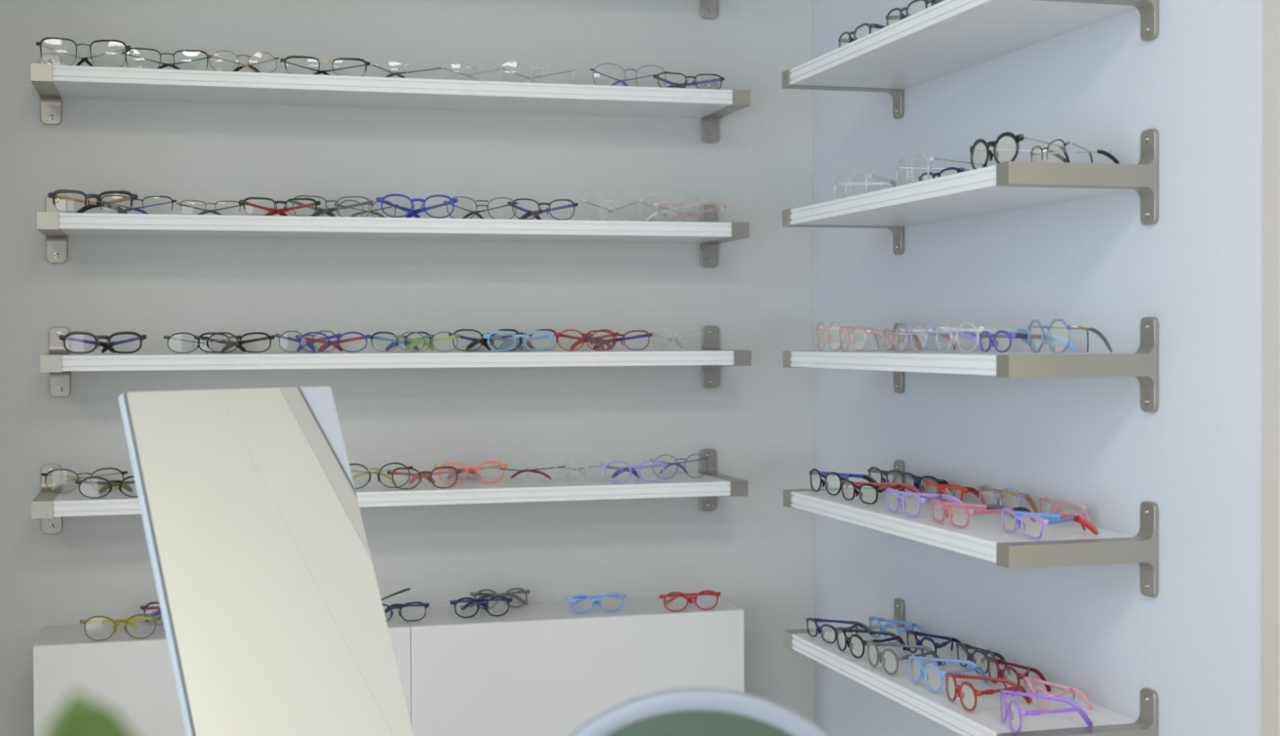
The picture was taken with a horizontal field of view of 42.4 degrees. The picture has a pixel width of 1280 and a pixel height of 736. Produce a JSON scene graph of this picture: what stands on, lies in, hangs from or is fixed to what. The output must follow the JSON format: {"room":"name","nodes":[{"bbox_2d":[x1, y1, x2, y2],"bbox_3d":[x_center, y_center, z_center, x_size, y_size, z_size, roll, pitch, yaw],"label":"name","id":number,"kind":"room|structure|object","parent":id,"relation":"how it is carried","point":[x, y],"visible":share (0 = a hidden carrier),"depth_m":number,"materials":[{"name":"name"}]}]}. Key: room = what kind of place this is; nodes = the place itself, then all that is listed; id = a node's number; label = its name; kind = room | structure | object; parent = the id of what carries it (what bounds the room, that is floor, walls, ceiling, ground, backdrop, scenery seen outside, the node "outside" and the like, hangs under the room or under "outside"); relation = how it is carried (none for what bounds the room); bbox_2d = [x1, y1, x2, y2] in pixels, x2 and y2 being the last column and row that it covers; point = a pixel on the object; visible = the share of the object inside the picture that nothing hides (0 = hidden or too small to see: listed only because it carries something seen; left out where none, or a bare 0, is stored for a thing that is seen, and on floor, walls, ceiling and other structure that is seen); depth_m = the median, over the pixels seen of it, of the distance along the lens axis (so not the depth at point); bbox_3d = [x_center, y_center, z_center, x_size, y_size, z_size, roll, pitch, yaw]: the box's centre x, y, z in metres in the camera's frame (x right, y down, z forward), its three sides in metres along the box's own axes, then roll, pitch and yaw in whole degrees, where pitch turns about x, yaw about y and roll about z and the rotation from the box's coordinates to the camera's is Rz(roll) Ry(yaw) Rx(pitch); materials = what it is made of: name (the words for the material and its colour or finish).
{"room":"shop","nodes":[
{"label":"shop","id":0,"kind":"room"},
{"bbox_2d":[0,0,814,735],"bbox_3d":[-1.792,0.083,2.667,4.620,2.700,0.120,-1,1,-15],"label":"wall","id":1,"kind":"structure","parent":0,"point":[757,551],"depth_m":3.00,"materials":[{"name":"paint"}]},
{"bbox_2d":[31,448,747,533],"bbox_3d":[-0.414,0.219,2.887,1.209,0.119,0.191,-1,1,-15],"label":"wall shelf","id":2,"kind":"object","parent":1,"relation":"attached to","point":[49,505],"visible":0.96,"depth_m":2.85,"materials":[{"name":"white wood"}]},
{"bbox_2d":[40,466,128,492],"bbox_3d":[-0.940,0.188,2.798,0.139,0.040,0.054,-1,1,-15],"label":"glasses","id":3,"kind":"object","parent":2,"relation":"on","point":[46,474],"visible":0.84,"depth_m":2.79,"materials":[{"name":"black"}]},
{"bbox_2d":[75,475,137,497],"bbox_3d":[-0.863,0.192,2.720,0.125,0.036,0.097,-1,1,-15],"label":"glasses","id":4,"kind":"object","parent":2,"relation":"on","point":[121,483],"visible":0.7,"depth_m":2.68,"materials":[{"name":"black plastic"}]},
{"bbox_2d":[349,462,413,488],"bbox_3d":[-0.465,0.183,2.861,0.134,0.044,0.088,-1,1,-15],"label":"glasses","id":5,"kind":"object","parent":2,"relation":"on","point":[378,473],"visible":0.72,"depth_m":2.84,"materials":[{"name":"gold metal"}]},
{"bbox_2d":[386,466,461,488],"bbox_3d":[-0.379,0.186,2.858,0.127,0.038,0.107,-1,1,-15],"label":"glasses","id":6,"kind":"object","parent":2,"relation":"on","point":[426,474],"visible":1,"depth_m":2.82,"materials":[{"name":"red"}]},
{"bbox_2d":[434,460,507,483],"bbox_3d":[-0.307,0.183,2.949,0.131,0.039,0.095,-1,1,-15],"label":"glasses","id":7,"kind":"object","parent":2,"relation":"on","point":[468,468],"visible":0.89,"depth_m":2.91,"materials":[{"name":"orange"}]},
{"bbox_2d":[494,462,566,479],"bbox_3d":[-0.204,0.185,2.949,0.129,0.035,0.106,-1,1,-15],"label":"glasses","id":8,"kind":"object","parent":2,"relation":"on","point":[534,470],"visible":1,"depth_m":2.96,"materials":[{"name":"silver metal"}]},
{"bbox_2d":[600,459,666,483],"bbox_3d":[-0.021,0.182,2.953,0.123,0.039,0.101,-1,1,-15],"label":"glasses","id":9,"kind":"object","parent":2,"relation":"on","point":[631,468],"visible":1,"depth_m":2.92,"materials":[{"name":"purple plastic"}]},
{"bbox_2d":[649,453,708,478],"bbox_3d":[0.062,0.178,3.044,0.112,0.044,0.095,-1,1,-15],"label":"glasses","id":10,"kind":"object","parent":2,"relation":"on","point":[676,463],"visible":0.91,"depth_m":3.02,"materials":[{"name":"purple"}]},
{"bbox_2d":[30,53,750,142],"bbox_3d":[-0.411,-0.477,2.876,1.209,0.119,0.191,-1,1,-15],"label":"wall shelf","id":11,"kind":"object","parent":1,"relation":"attached to","point":[53,81],"visible":0.97,"depth_m":2.82,"materials":[{"name":"white wood"}]},
{"bbox_2d":[35,37,131,67],"bbox_3d":[-0.914,-0.511,2.721,0.147,0.046,0.105,-1,1,-15],"label":"glasses","id":12,"kind":"object","parent":11,"relation":"on","point":[37,43],"visible":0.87,"depth_m":2.69,"materials":[{"name":"black plastic"}]},
{"bbox_2d":[121,48,212,70],"bbox_3d":[-0.793,-0.508,2.769,0.145,0.039,0.093,-1,1,-15],"label":"glasses","id":13,"kind":"object","parent":11,"relation":"on","point":[164,65],"visible":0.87,"depth_m":2.74,"materials":[{"name":"black"}]},
{"bbox_2d":[206,50,279,72],"bbox_3d":[-0.670,-0.507,2.782,0.118,0.036,0.092,-1,1,-15],"label":"glasses","id":14,"kind":"object","parent":11,"relation":"on","point":[248,65],"visible":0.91,"depth_m":2.76,"materials":[{"name":"grey metal"}]},
{"bbox_2d":[280,55,370,75],"bbox_3d":[-0.540,-0.508,2.819,0.150,0.032,0.095,-1,1,-15],"label":"glasses","id":15,"kind":"object","parent":11,"relation":"on","point":[318,72],"visible":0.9,"depth_m":2.79,"materials":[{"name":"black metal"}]},
{"bbox_2d":[372,63,445,77],"bbox_3d":[-0.407,-0.508,2.871,0.126,0.032,0.104,-1,1,-15],"label":"glasses","id":16,"kind":"object","parent":11,"relation":"on","point":[392,74],"visible":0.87,"depth_m":2.86,"materials":[{"name":"silver metal"}]},
{"bbox_2d":[439,66,500,77],"bbox_3d":[-0.301,-0.509,2.883,0.106,0.032,0.072,-1,1,-15],"label":"glasses","id":17,"kind":"object","parent":11,"relation":"on","point":[498,69],"visible":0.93,"depth_m":2.88,"materials":[{"name":"silver metal"}]},
{"bbox_2d":[497,62,577,79],"bbox_3d":[-0.190,-0.514,2.927,0.145,0.040,0.099,-1,1,-15],"label":"glasses","id":18,"kind":"object","parent":11,"relation":"on","point":[534,77],"visible":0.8,"depth_m":2.92,"materials":[{"name":"white plastic"}]},
{"bbox_2d":[589,63,668,87],"bbox_3d":[-0.029,-0.522,3.014,0.148,0.051,0.091,-1,1,-15],"label":"glasses","id":19,"kind":"object","parent":11,"relation":"on","point":[593,70],"visible":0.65,"depth_m":2.99,"materials":[{"name":"grey"}]},
{"bbox_2d":[653,71,724,89],"bbox_3d":[0.078,-0.512,2.989,0.134,0.030,0.097,-1,1,-15],"label":"glasses","id":20,"kind":"object","parent":11,"relation":"on","point":[673,85],"visible":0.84,"depth_m":2.96,"materials":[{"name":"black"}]},
{"bbox_2d":[36,193,749,267],"bbox_3d":[-0.408,-0.242,2.881,1.200,0.119,0.191,-1,1,-15],"label":"wall shelf","id":21,"kind":"object","parent":1,"relation":"attached to","point":[55,224],"visible":0.94,"depth_m":2.81,"materials":[{"name":"white wood"}]},
{"bbox_2d":[48,189,137,213],"bbox_3d":[-0.901,-0.271,2.725,0.139,0.037,0.098,-1,1,-15],"label":"glasses","id":22,"kind":"object","parent":21,"relation":"on","point":[91,204],"visible":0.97,"depth_m":2.70,"materials":[{"name":"black plastic"}]},
{"bbox_2d":[96,195,177,213],"bbox_3d":[-0.848,-0.271,2.787,0.128,0.033,0.099,-1,1,-15],"label":"glasses","id":23,"kind":"object","parent":21,"relation":"on","point":[137,209],"visible":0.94,"depth_m":2.76,"materials":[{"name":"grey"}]},
{"bbox_2d":[176,200,243,214],"bbox_3d":[-0.723,-0.266,2.777,0.109,0.025,0.082,-1,1,-15],"label":"glasses","id":24,"kind":"object","parent":21,"relation":"on","point":[205,211],"visible":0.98,"depth_m":2.77,"materials":[{"name":"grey metal"}]},
{"bbox_2d":[239,196,320,216],"bbox_3d":[-0.614,-0.270,2.808,0.134,0.031,0.107,-1,1,-15],"label":"glasses","id":25,"kind":"object","parent":21,"relation":"on","point":[273,211],"visible":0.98,"depth_m":2.78,"materials":[{"name":"red"}]},
{"bbox_2d":[288,195,373,217],"bbox_3d":[-0.540,-0.276,2.870,0.144,0.039,0.107,-1,1,-15],"label":"glasses","id":26,"kind":"object","parent":21,"relation":"on","point":[326,211],"visible":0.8,"depth_m":2.84,"materials":[{"name":"black plastic"}]},
{"bbox_2d":[334,200,398,217],"bbox_3d":[-0.484,-0.274,2.902,0.111,0.035,0.077,-1,1,-15],"label":"glasses","id":27,"kind":"object","parent":21,"relation":"on","point":[372,211],"visible":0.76,"depth_m":2.90,"materials":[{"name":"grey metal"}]},
{"bbox_2d":[376,193,457,217],"bbox_3d":[-0.394,-0.277,2.874,0.140,0.040,0.118,-1,1,-15],"label":"glasses","id":28,"kind":"object","parent":21,"relation":"on","point":[411,212],"visible":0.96,"depth_m":2.83,"materials":[{"name":"blue plastic"}]},
{"bbox_2d":[443,196,519,218],"bbox_3d":[-0.288,-0.279,2.928,0.134,0.041,0.104,-1,1,-15],"label":"glasses","id":29,"kind":"object","parent":21,"relation":"on","point":[472,212],"visible":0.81,"depth_m":2.90,"materials":[{"name":"grey"}]},
{"bbox_2d":[507,198,577,219],"bbox_3d":[-0.180,-0.277,2.925,0.126,0.037,0.103,-1,1,-15],"label":"glasses","id":30,"kind":"object","parent":21,"relation":"on","point":[529,213],"visible":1,"depth_m":2.90,"materials":[{"name":"purple"}]},
{"bbox_2d":[40,325,751,396],"bbox_3d":[-0.404,-0.014,2.886,1.200,0.119,0.191,-1,1,-15],"label":"wall shelf","id":31,"kind":"object","parent":1,"relation":"attached to","point":[59,362],"visible":0.98,"depth_m":2.81,"materials":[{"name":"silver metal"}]},
{"bbox_2d":[58,331,146,353],"bbox_3d":[-0.890,-0.042,2.743,0.136,0.036,0.119,-1,1,-15],"label":"glasses","id":32,"kind":"object","parent":31,"relation":"on","point":[107,345],"visible":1,"depth_m":2.70,"materials":[{"name":"black plastic"}]},
{"bbox_2d":[163,332,241,353],"bbox_3d":[-0.737,-0.043,2.782,0.126,0.035,0.094,-1,1,-15],"label":"glasses","id":33,"kind":"object","parent":31,"relation":"on","point":[168,337],"visible":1,"depth_m":2.74,"materials":[{"name":"black"}]},
{"bbox_2d":[194,332,275,352],"bbox_3d":[-0.696,-0.044,2.831,0.133,0.035,0.108,-1,1,-15],"label":"glasses","id":34,"kind":"object","parent":31,"relation":"on","point":[228,344],"visible":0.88,"depth_m":2.80,"materials":[{"name":"black"}]},
{"bbox_2d":[275,330,342,351],"bbox_3d":[-0.578,-0.046,2.863,0.112,0.037,0.095,-1,1,-15],"label":"glasses","id":35,"kind":"object","parent":31,"relation":"on","point":[309,344],"visible":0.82,"depth_m":2.84,"materials":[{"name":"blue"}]},
{"bbox_2d":[295,331,370,352],"bbox_3d":[-0.530,-0.044,2.833,0.125,0.035,0.103,-1,1,-15],"label":"glasses","id":36,"kind":"object","parent":31,"relation":"on","point":[326,344],"visible":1,"depth_m":2.80,"materials":[{"name":"purple plastic"}]},
{"bbox_2d":[369,331,434,351],"bbox_3d":[-0.410,-0.046,2.874,0.105,0.034,0.098,0,1,10],"label":"glasses","id":37,"kind":"object","parent":31,"relation":"on","point":[394,342],"visible":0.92,"depth_m":2.86,"materials":[{"name":"blue"}]},
{"bbox_2d":[394,331,461,351],"bbox_3d":[-0.374,-0.046,2.869,0.115,0.035,0.090,-1,1,-15],"label":"glasses","id":38,"kind":"object","parent":31,"relation":"on","point":[415,341],"visible":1,"depth_m":2.86,"materials":[{"name":"green plastic"}]},
{"bbox_2d":[448,328,524,351],"bbox_3d":[-0.282,-0.050,2.945,0.134,0.039,0.108,-1,1,-15],"label":"glasses","id":39,"kind":"object","parent":31,"relation":"on","point":[483,341],"visible":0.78,"depth_m":2.92,"materials":[{"name":"black plastic"}]},
{"bbox_2d":[483,330,555,351],"bbox_3d":[-0.222,-0.048,2.918,0.127,0.035,0.104,-1,1,-15],"label":"glasses","id":40,"kind":"object","parent":31,"relation":"on","point":[508,341],"visible":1,"depth_m":2.88,"materials":[{"name":"blue plastic"}]},
{"bbox_2d":[488,328,559,350],"bbox_3d":[-0.214,-0.051,2.971,0.131,0.038,0.092,-1,1,-15],"label":"glasses","id":41,"kind":"object","parent":31,"relation":"on","point":[529,344],"visible":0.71,"depth_m":2.94,"materials":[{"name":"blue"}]},
{"bbox_2d":[554,328,618,350],"bbox_3d":[-0.106,-0.051,2.982,0.120,0.038,0.106,-1,1,-15],"label":"glasses","id":42,"kind":"object","parent":31,"relation":"on","point":[580,340],"visible":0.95,"depth_m":2.95,"materials":[{"name":"red plastic"}]},
{"bbox_2d":[581,329,653,350],"bbox_3d":[-0.052,-0.050,2.968,0.131,0.036,0.110,-1,1,-15],"label":"glasses","id":43,"kind":"object","parent":31,"relation":"on","point":[603,341],"visible":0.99,"depth_m":2.94,"materials":[{"name":"red plastic"}]},
{"bbox_2d":[650,329,703,349],"bbox_3d":[0.069,-0.052,2.995,0.092,0.039,0.096,0,1,13],"label":"glasses","id":44,"kind":"object","parent":31,"relation":"on","point":[668,340],"visible":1,"depth_m":3.03,"materials":[{"name":"white plastic"}]},
{"bbox_2d":[699,0,717,19],"bbox_3d":[-0.413,-0.711,2.872,1.208,0.119,0.191,-1,1,-15],"label":"wall shelf","id":45,"kind":"object","parent":1,"relation":"attached to","point":[708,8],"visible":1,"depth_m":3.11,"materials":[{"name":"silver metal"}]},
{"bbox_2d":[813,0,1262,735],"bbox_3d":[0.577,0.074,2.539,0.120,2.700,1.382,-1,1,-15],"label":"wall","id":46,"kind":"structure","parent":0,"point":[1089,442],"depth_m":2.25,"materials":[{"name":"paint"}]},
{"bbox_2d":[782,0,1159,119],"bbox_3d":[0.440,-0.474,2.399,0.206,0.119,0.788,-1,1,-15],"label":"wall shelf","id":47,"kind":"object","parent":46,"relation":"attached to","point":[944,37],"visible":1,"depth_m":2.33,"materials":[{"name":"white wood"}]},
{"bbox_2d":[838,23,886,47],"bbox_3d":[0.385,-0.507,2.553,0.127,0.031,0.132,-1,1,-16],"label":"glasses","id":48,"kind":"object","parent":47,"relation":"on","point":[871,26],"visible":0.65,"depth_m":2.53,"materials":[{"name":"plastic"}]},
{"bbox_2d":[885,0,939,26],"bbox_3d":[0.426,-0.503,2.370,0.111,0.031,0.132,-1,1,-19],"label":"glasses","id":49,"kind":"object","parent":47,"relation":"on","point":[888,17],"visible":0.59,"depth_m":2.36,"materials":[{"name":"plastic"}]},
{"bbox_2d":[782,128,1159,254],"bbox_3d":[0.442,-0.244,2.403,0.206,0.119,0.788,-1,1,-15],"label":"wall shelf","id":50,"kind":"object","parent":46,"relation":"attached to","point":[1009,184],"visible":0.93,"depth_m":2.18,"materials":[{"name":"white wood"}]},
{"bbox_2d":[918,167,964,181],"bbox_3d":[0.471,-0.270,2.362,0.108,0.024,0.132,-1,1,-17],"label":"glasses","id":51,"kind":"object","parent":50,"relation":"on","point":[961,169],"visible":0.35,"depth_m":2.34,"materials":[{"name":"blue"}]},
{"bbox_2d":[899,154,987,171],"bbox_3d":[0.456,-0.285,2.423,0.131,0.051,0.132,-1,1,-13],"label":"glasses","id":52,"kind":"object","parent":50,"relation":"on","point":[934,158],"visible":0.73,"depth_m":2.40,"materials":[{"name":"white plastic"}]},
{"bbox_2d":[969,132,1070,169],"bbox_3d":[0.510,-0.275,2.119,0.135,0.042,0.139,-1,1,-15],"label":"glasses","id":53,"kind":"object","parent":50,"relation":"on","point":[1020,137],"visible":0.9,"depth_m":2.11,"materials":[{"name":"black plastic"}]},
{"bbox_2d":[1030,138,1119,164],"bbox_3d":[0.562,-0.271,2.117,0.093,0.034,0.126,0,1,-8],"label":"glasses","id":54,"kind":"object","parent":50,"relation":"on","point":[1110,156],"visible":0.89,"depth_m":2.11,"materials":[{"name":"grey metal"}]},
{"bbox_2d":[782,459,1158,596],"bbox_3d":[0.444,0.222,2.412,0.206,0.119,0.788,-1,1,-15],"label":"wall shelf","id":55,"kind":"object","parent":46,"relation":"attached to","point":[984,537],"visible":0.91,"depth_m":2.15,"materials":[{"name":"white wood"}]},
{"bbox_2d":[808,468,881,495],"bbox_3d":[0.339,0.184,2.690,0.093,0.038,0.132,-1,1,-18],"label":"glasses","id":56,"kind":"object","parent":55,"relation":"on","point":[824,474],"visible":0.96,"depth_m":2.69,"materials":[{"name":"blue"}]},
{"bbox_2d":[840,479,924,503],"bbox_3d":[0.386,0.189,2.552,0.116,0.031,0.132,-1,1,-19],"label":"glasses","id":57,"kind":"object","parent":55,"relation":"on","point":[846,482],"visible":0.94,"depth_m":2.57,"materials":[{"name":"black"}]},
{"bbox_2d":[867,466,925,491],"bbox_3d":[0.423,0.183,2.730,0.049,0.037,0.132,-1,1,-20],"label":"glasses","id":58,"kind":"object","parent":55,"relation":"on","point":[873,469],"visible":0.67,"depth_m":2.73,"materials":[{"name":"plastic"}]},
{"bbox_2d":[884,487,966,515],"bbox_3d":[0.416,0.191,2.373,0.096,0.033,0.132,-1,1,-15],"label":"glasses","id":59,"kind":"object","parent":55,"relation":"on","point":[900,494],"visible":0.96,"depth_m":2.37,"materials":[{"name":"purple plastic"}]},
{"bbox_2d":[900,471,955,497],"bbox_3d":[0.456,0.186,2.625,0.038,0.036,0.132,-1,1,-19],"label":"glasses","id":60,"kind":"object","parent":55,"relation":"on","point":[924,478],"visible":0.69,"depth_m":2.61,"materials":[{"name":"red"}]},
{"bbox_2d":[924,479,986,504],"bbox_3d":[0.480,0.189,2.520,0.050,0.031,0.132,-1,1,-16],"label":"glasses","id":61,"kind":"object","parent":55,"relation":"on","point":[963,489],"visible":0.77,"depth_m":2.50,"materials":[{"name":"red plastic"}]},
{"bbox_2d":[930,497,1035,527],"bbox_3d":[0.473,0.195,2.240,0.127,0.030,0.132,-1,1,-13],"label":"glasses","id":62,"kind":"object","parent":55,"relation":"on","point":[993,508],"visible":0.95,"depth_m":2.23,"materials":[{"name":"pink"}]},
{"bbox_2d":[981,483,1038,512],"bbox_3d":[0.527,0.188,2.373,0.036,0.038,0.132,-1,1,-17],"label":"glasses","id":63,"kind":"object","parent":55,"relation":"on","point":[1003,492],"visible":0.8,"depth_m":2.38,"materials":[{"name":"orange plastic"}]},
{"bbox_2d":[1000,506,1098,538],"bbox_3d":[0.531,0.197,2.111,0.105,0.030,0.132,0,1,-12],"label":"glasses","id":64,"kind":"object","parent":55,"relation":"on","point":[1060,517],"visible":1,"depth_m":2.10,"materials":[{"name":"purple"}]},
{"bbox_2d":[1040,495,1089,524],"bbox_3d":[0.574,0.193,2.238,0.021,0.033,0.132,0,1,-12],"label":"glasses","id":65,"kind":"object","parent":55,"relation":"on","point":[1060,504],"visible":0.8,"depth_m":2.23,"materials":[{"name":"pink plastic"}]},
{"bbox_2d":[783,597,1158,735],"bbox_3d":[0.445,0.458,2.416,0.206,0.119,0.788,-1,1,-15],"label":"wall shelf","id":66,"kind":"object","parent":46,"relation":"attached to","point":[985,719],"visible":0.82,"depth_m":2.28,"materials":[{"name":"white wood"}]},
{"bbox_2d":[805,617,875,643],"bbox_3d":[0.335,0.424,2.688,0.100,0.030,0.122,-1,1,-19],"label":"glasses","id":67,"kind":"object","parent":66,"relation":"on","point":[820,628],"visible":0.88,"depth_m":2.70,"materials":[{"name":"black"}]},
{"bbox_2d":[835,626,908,657],"bbox_3d":[0.370,0.423,2.559,0.107,0.037,0.120,-1,1,-15],"label":"glasses","id":68,"kind":"object","parent":66,"relation":"on","point":[847,639],"visible":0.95,"depth_m":2.56,"materials":[{"name":"black"}]},
{"bbox_2d":[868,615,932,643],"bbox_3d":[0.423,0.422,2.670,0.074,0.035,0.120,-1,1,-18],"label":"glasses","id":69,"kind":"object","parent":66,"relation":"on","point":[882,627],"visible":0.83,"depth_m":2.67,"materials":[{"name":"blue plastic"}]},
{"bbox_2d":[866,640,945,674],"bbox_3d":[0.402,0.425,2.437,0.109,0.038,0.120,-1,1,-16],"label":"glasses","id":70,"kind":"object","parent":66,"relation":"on","point":[880,655],"visible":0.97,"depth_m":2.43,"materials":[{"name":"grey"}]},
{"bbox_2d":[906,629,966,657],"bbox_3d":[0.460,0.424,2.534,0.074,0.036,0.120,-1,1,-15],"label":"glasses","id":71,"kind":"object","parent":66,"relation":"on","point":[918,642],"visible":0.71,"depth_m":2.54,"materials":[{"name":"blue plastic"}]},
{"bbox_2d":[908,654,991,691],"bbox_3d":[0.445,0.426,2.319,0.109,0.039,0.122,-1,1,-14],"label":"glasses","id":72,"kind":"object","parent":66,"relation":"on","point":[922,670],"visible":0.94,"depth_m":2.31,"materials":[{"name":"blue plastic"}]},
{"bbox_2d":[955,641,1011,675],"bbox_3d":[0.503,0.425,2.424,0.044,0.036,0.120,-1,1,-13],"label":"glasses","id":73,"kind":"object","parent":66,"relation":"on","point":[970,655],"visible":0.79,"depth_m":2.42,"materials":[{"name":"plastic"}]},
{"bbox_2d":[945,671,1031,711],"bbox_3d":[0.470,0.428,2.196,0.104,0.039,0.120,0,1,-10],"label":"glasses","id":74,"kind":"object","parent":66,"relation":"on","point":[958,688],"visible":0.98,"depth_m":2.19,"materials":[{"name":"red plastic"}]},
{"bbox_2d":[986,656,1051,691],"bbox_3d":[0.529,0.427,2.306,0.058,0.036,0.122,0,1,-10],"label":"glasses","id":75,"kind":"object","parent":66,"relation":"on","point":[1001,672],"visible":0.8,"depth_m":2.30,"materials":[{"name":"red"}]},
{"bbox_2d":[1000,688,1093,733],"bbox_3d":[0.513,0.429,2.068,0.110,0.041,0.122,0,1,0],"label":"glasses","id":76,"kind":"object","parent":66,"relation":"on","point":[1076,707],"visible":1,"depth_m":2.06,"materials":[{"name":"purple plastic"}]},
{"bbox_2d":[1022,675,1093,709],"bbox_3d":[0.554,0.432,2.193,0.072,0.031,0.120,0,1,-4],"label":"glasses","id":77,"kind":"object","parent":66,"relation":"on","point":[1068,688],"visible":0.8,"depth_m":2.18,"materials":[{"name":"pink plastic"}]},
{"bbox_2d":[782,316,1159,412],"bbox_3d":[0.443,-0.009,2.408,0.206,0.119,0.788,-1,1,-15],"label":"wall shelf","id":78,"kind":"object","parent":46,"relation":"attached to","point":[1143,364],"visible":0.94,"depth_m":2.07,"materials":[{"name":"white wood"}]},
{"bbox_2d":[839,324,922,351],"bbox_3d":[0.382,-0.047,2.567,0.121,0.040,0.132,-1,1,-13],"label":"glasses","id":79,"kind":"object","parent":78,"relation":"on","point":[914,340],"visible":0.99,"depth_m":2.57,"materials":[{"name":"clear plastic"}]},
{"bbox_2d":[884,327,961,351],"bbox_3d":[0.429,-0.043,2.482,0.108,0.035,0.132,0,1,-9],"label":"glasses","id":80,"kind":"object","parent":78,"relation":"on","point":[953,340],"visible":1,"depth_m":2.48,"materials":[{"name":"pink plastic"}]},
{"bbox_2d":[895,322,984,351],"bbox_3d":[0.433,-0.043,2.335,0.116,0.040,0.132,0,1,-12],"label":"glasses","id":81,"kind":"object","parent":78,"relation":"on","point":[971,334],"visible":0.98,"depth_m":2.33,"materials":[{"name":"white plastic"}]},
{"bbox_2d":[936,321,1037,352],"bbox_3d":[0.475,-0.041,2.202,0.128,0.040,0.139,-1,1,-14],"label":"glasses","id":82,"kind":"object","parent":78,"relation":"on","point":[1029,341],"visible":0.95,"depth_m":2.21,"materials":[{"name":"white plastic"}]},
{"bbox_2d":[979,329,1075,352],"bbox_3d":[0.523,-0.035,2.176,0.127,0.029,0.127,0,1,-8],"label":"glasses","id":83,"kind":"object","parent":78,"relation":"on","point":[1050,338],"visible":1,"depth_m":2.18,"materials":[{"name":"purple plastic"}]},
{"bbox_2d":[1027,321,1112,353],"bbox_3d":[0.531,-0.039,2.019,0.078,0.041,0.137,0,1,-9],"label":"glasses","id":84,"kind":"object","parent":78,"relation":"on","point":[1099,333],"visible":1,"depth_m":2.00,"materials":[{"name":"blue plastic"}]},
{"bbox_2d":[1261,0,1279,735],"bbox_3d":[0.762,0.086,1.855,0.124,2.700,0.033,-1,1,-15],"label":"trim","id":85,"kind":"structure","parent":46,"relation":"attached to","point":[1270,618],"depth_m":1.84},
{"bbox_3d":[-1.138,1.527,0.112,4.740,0.100,5.440,-1,1,-15],"label":"floor","id":86,"kind":"structure","parent":0,"visible":0},
{"bbox_2d":[43,689,135,735],"bbox_3d":[-0.217,0.781,0.572,0.330,1.365,0.330,-1,1,-15],"label":"potted plant","id":87,"kind":"object","parent":86,"relation":"on","point":[80,714],"visible":1,"depth_m":0.51,"materials":[{"name":"green plant"}]},
{"bbox_2d":[33,608,410,735],"bbox_3d":[-0.703,0.933,2.822,0.604,0.985,0.184,-1,1,-15],"label":"base cabinet","id":88,"kind":"object","parent":86,"relation":"on","point":[133,677],"visible":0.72,"depth_m":2.69,"materials":[{"name":"laminate"}]},
{"bbox_2d":[80,613,160,639],"bbox_3d":[-0.860,0.421,2.736,0.126,0.041,0.104,-1,1,-15],"label":"glasses","id":89,"kind":"object","parent":88,"relation":"on","point":[129,620],"visible":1,"depth_m":2.70,"materials":[{"name":"yellow"}]},
{"bbox_2d":[140,601,163,624],"bbox_3d":[-0.802,0.419,2.847,0.115,0.039,0.038,-1,1,-15],"label":"glasses","id":90,"kind":"object","parent":88,"relation":"on","point":[144,607],"visible":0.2,"depth_m":2.83,"materials":[{"name":"blue"}]},
{"bbox_2d":[381,587,429,621],"bbox_3d":[-0.433,0.413,2.890,0.118,0.047,0.104,-1,1,-15],"label":"glasses","id":91,"kind":"object","parent":88,"relation":"on","point":[415,603],"visible":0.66,"depth_m":2.86,"materials":[{"name":"blue"}]},
{"bbox_2d":[397,594,744,735],"bbox_3d":[-0.123,0.927,2.981,0.597,0.985,0.184,-1,1,-15],"label":"base cabinet","id":92,"kind":"object","parent":86,"relation":"on","point":[548,668],"visible":0.92,"depth_m":2.88,"materials":[{"name":"laminate"}]},
{"bbox_2d":[449,595,512,617],"bbox_3d":[-0.287,0.417,2.929,0.111,0.037,0.092,-1,1,-15],"label":"glasses","id":93,"kind":"object","parent":92,"relation":"on","point":[470,600],"visible":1,"depth_m":2.90,"materials":[{"name":"blue plastic"}]},
{"bbox_2d":[468,586,530,608],"bbox_3d":[-0.254,0.416,2.993,0.111,0.037,0.033,-1,1,-15],"label":"glasses","id":94,"kind":"object","parent":92,"relation":"on","point":[507,593],"visible":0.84,"depth_m":2.99,"materials":[{"name":"grey"}]},
{"bbox_2d":[564,591,626,613],"bbox_3d":[-0.088,0.416,2.972,0.113,0.035,0.090,-1,1,-15],"label":"glasses","id":95,"kind":"object","parent":92,"relation":"on","point":[594,598],"visible":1,"depth_m":2.94,"materials":[{"name":"blue plastic"}]},
{"bbox_2d":[659,589,720,611],"bbox_3d":[0.081,0.415,2.985,0.115,0.036,0.090,-1,1,-15],"label":"glasses","id":96,"kind":"object","parent":92,"relation":"on","point":[675,594],"visible":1,"depth_m":2.95,"materials":[{"name":"red plastic"}]},
{"bbox_3d":[-0.329,1.076,1.416,1.240,0.745,0.840,-1,1,-15],"label":"table","id":97,"kind":"object","parent":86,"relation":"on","visible":0},
{"bbox_2d":[118,386,413,735],"bbox_3d":[-0.376,0.359,1.805,0.267,0.668,0.285,-1,1,-44],"label":"mirror","id":98,"kind":"object","parent":97,"relation":"on","point":[275,623],"visible":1,"depth_m":1.83,"materials":[{"name":"clear glass"}]},
{"bbox_2d":[568,686,831,735],"bbox_3d":[0.046,0.472,1.232,0.290,0.468,0.144,-1,1,-15],"label":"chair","id":99,"kind":"object","parent":97,"relation":"on","point":[696,710],"visible":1,"depth_m":1.22,"materials":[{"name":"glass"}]},
{"bbox_2d":[606,709,793,735],"bbox_3d":[0.045,0.389,1.231,0.283,0.283,0.006,0,1,2],"label":"mirror glass","id":100,"kind":"object","parent":99,"relation":"attached to","point":[619,722],"depth_m":1.22,"materials":[{"name":"green mirror"}]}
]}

